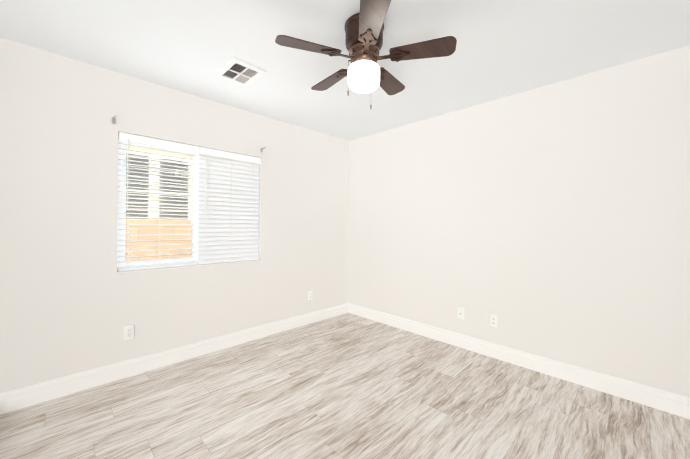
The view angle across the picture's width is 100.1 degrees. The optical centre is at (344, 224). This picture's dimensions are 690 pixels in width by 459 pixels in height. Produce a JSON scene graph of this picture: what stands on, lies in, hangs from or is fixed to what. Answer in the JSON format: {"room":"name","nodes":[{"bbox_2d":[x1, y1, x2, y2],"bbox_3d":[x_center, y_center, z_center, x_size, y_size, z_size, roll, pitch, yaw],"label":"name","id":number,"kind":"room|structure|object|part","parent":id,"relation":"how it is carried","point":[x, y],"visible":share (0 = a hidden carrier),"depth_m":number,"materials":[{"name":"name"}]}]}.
{"room":"empty bedroom","nodes":[
{"label":"empty bedroom","id":0,"kind":"room"},
{"bbox_2d":[0,37,348,392],"bbox_3d":[-1.171,0.022,3.030,3.580,2.440,0.150,1,0,-45],"label":"wall","id":1,"kind":"structure","parent":0,"point":[72,301],"depth_m":2.27,"materials":[{"name":"paint"}]},
{"bbox_2d":[124,324,133,340],"bbox_3d":[-1.754,0.880,2.347,0.070,0.115,0.009,1,0,-45],"label":"electrical outlet","id":2,"kind":"object","parent":1,"relation":"attached to","point":[128,332],"visible":1,"depth_m":2.35,"materials":[{"name":"white plastic"}]},
{"bbox_2d":[0,303,347,414],"bbox_3d":[-1.124,1.175,2.964,3.210,0.135,0.018,1,0,-45],"label":"baseboard","id":3,"kind":"structure","parent":1,"relation":"attached to","point":[51,389],"depth_m":2.40,"materials":[{"name":"white wood"}]},
{"bbox_2d":[117,140,257,268],"bbox_3d":[-1.437,-0.168,2.808,1.245,1.135,0.062,1,0,-45],"label":"window","id":4,"kind":"structure","parent":1,"relation":"in","point":[123,194],"depth_m":2.51,"materials":[{"name":"white plastic"}]},
{"bbox_2d":[117,132,198,271],"bbox_3d":[-1.615,-0.176,2.532,0.599,1.119,0.073,1,0,-45],"label":"window blind","id":5,"kind":"object","parent":4,"relation":"attached to","point":[133,138],"visible":0.96,"depth_m":2.50,"materials":[{"name":"white plastic"}]},
{"bbox_2d":[197,147,260,264],"bbox_3d":[-1.171,-0.172,2.969,0.634,1.119,0.073,1,0,-45],"label":"window blind","id":6,"kind":"object","parent":4,"relation":"attached to","point":[228,218],"visible":0.94,"depth_m":2.94,"materials":[{"name":"white plastic"}]},
{"bbox_2d":[117,260,259,273],"bbox_3d":[-1.396,0.393,2.760,1.245,0.012,0.076,1,0,-45],"label":"window sill","id":7,"kind":"structure","parent":1,"relation":"attached to","point":[197,265],"depth_m":2.63,"materials":[{"name":"white wood"}]},
{"bbox_2d":[308,291,311,299],"bbox_3d":[-0.439,0.899,3.644,0.070,0.115,0.009,1,0,-45],"label":"electrical outlet","id":8,"kind":"object","parent":1,"relation":"attached to","point":[309,295],"visible":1,"depth_m":3.64,"materials":[{"name":"white plastic"}]},
{"bbox_2d":[0,313,689,458],"bbox_3d":[0.094,1.298,1.734,3.580,0.100,3.780,1,0,-45],"label":"floor","id":9,"kind":"structure","parent":0,"point":[347,386],"depth_m":1.92,"materials":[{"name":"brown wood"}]},
{"bbox_2d":[0,0,689,140],"bbox_3d":[0.114,-1.242,1.741,3.580,0.100,3.780,1,0,-45],"label":"ceiling","id":10,"kind":"structure","parent":0,"point":[505,48],"depth_m":1.91,"materials":[{"name":"paint"}]},
{"bbox_2d":[215,57,265,86],"bbox_3d":[-0.828,-1.188,2.283,0.270,0.020,0.340,1,0,-45],"label":"ceiling vent","id":11,"kind":"object","parent":10,"relation":"in","point":[237,71],"visible":1,"depth_m":2.27,"materials":[{"name":"white metal"}]},
{"bbox_2d":[275,0,456,108],"bbox_3d":[0.105,-0.957,1.763,1.003,0.470,0.988,1,0,-45],"label":"fan","id":12,"kind":"object","parent":10,"relation":"hanging from","point":[364,71],"visible":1,"depth_m":1.65,"materials":[{"name":"brown wood"}]},
{"bbox_3d":[-0.204,-0.994,1.621,0.362,0.034,0.236,1,0,-45],"label":"blade","id":13,"kind":"part","parent":12,"relation":"part of","materials":[{"name":"brown wood"}]},
{"bbox_3d":[-0.090,-0.993,2.005,0.148,0.034,0.369,1,0,-45],"label":"blade","id":14,"kind":"part","parent":12,"relation":"part of","materials":[{"name":"brown wood"}]},
{"bbox_3d":[0.113,-0.878,1.736,0.194,0.132,0.194,1,0,-45],"label":"lamp shade","id":15,"kind":"part","parent":12,"relation":"part of","materials":[{"name":"white glass"}]},
{"bbox_3d":[0.128,-0.992,1.397,0.306,0.034,0.323,1,0,-45],"label":"blade","id":16,"kind":"part","parent":12,"relation":"part of","materials":[{"name":"brown wood"}]},
{"bbox_3d":[0.295,-0.989,2.021,0.370,0.034,0.178,1,0,-45],"label":"blade","id":17,"kind":"part","parent":12,"relation":"part of","materials":[{"name":"brown wood"}]},
{"bbox_3d":[0.441,-0.989,1.648,0.261,0.034,0.352,1,0,-45],"label":"blade","id":18,"kind":"part","parent":12,"relation":"part of","materials":[{"name":"brown wood"}]},
{"bbox_2d":[348,45,689,396],"bbox_3d":[1.325,0.041,2.942,0.150,2.440,3.480,1,0,-45],"label":"wall","id":19,"kind":"structure","parent":0,"point":[551,221],"depth_m":2.43,"materials":[{"name":"paint"}]},
{"bbox_2d":[457,307,463,319],"bbox_3d":[1.183,0.917,2.957,0.018,0.115,0.070,1,0,-45],"label":"electrical outlet","id":20,"kind":"object","parent":19,"relation":"attached to","point":[460,313],"visible":1,"depth_m":2.96,"materials":[{"name":"white plastic"}]},
{"bbox_2d":[490,314,497,326],"bbox_3d":[1.407,0.914,2.736,0.009,0.115,0.070,1,0,-45],"label":"electrical outlet","id":21,"kind":"object","parent":19,"relation":"attached to","point":[493,320],"visible":1,"depth_m":2.73,"materials":[{"name":"white plastic"}]},
{"bbox_2d":[348,303,689,418],"bbox_3d":[1.256,1.193,2.880,0.018,0.135,3.480,1,0,-45],"label":"baseboard","id":22,"kind":"structure","parent":19,"relation":"attached to","point":[673,403],"depth_m":2.41,"materials":[{"name":"white wood"}]},
{"label":"outside","id":23,"kind":"structure","parent":0,"visible":0},
{"bbox_3d":[-3.979,1.528,6.062,16.000,0.100,8.000,1,0,-45],"label":"yard","id":24,"kind":"structure","parent":23,"visible":0},
{"bbox_2d":[125,219,191,262],"bbox_3d":[-2.252,0.712,4.319,14.000,1.550,0.150,1,0,-45],"label":"fence","id":25,"kind":"object","parent":24,"relation":"on","point":[156,237],"depth_m":3.92,"materials":[{"name":"beige wood"}]},
{"bbox_2d":[126,145,251,219],"bbox_3d":[-4.046,-1.172,6.158,16.000,5.300,0.350,1,0,-45],"label":"house","id":26,"kind":"structure","parent":24,"relation":"on","point":[159,152],"depth_m":6.03,"materials":[{"name":"white paint"}]},
{"bbox_2d":[126,153,190,219],"bbox_3d":[-3.977,-0.557,6.011,1.400,1.670,0.058,1,0,-45],"label":"shutters","id":27,"kind":"object","parent":26,"relation":"attached to","point":[168,201],"depth_m":6.12,"materials":[{"name":"grey"}]},
{"bbox_3d":[-3.981,-0.557,6.014,1.540,1.810,0.050,1,0,-45],"label":"house window trim","id":28,"kind":"part","parent":26,"relation":"part of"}
]}

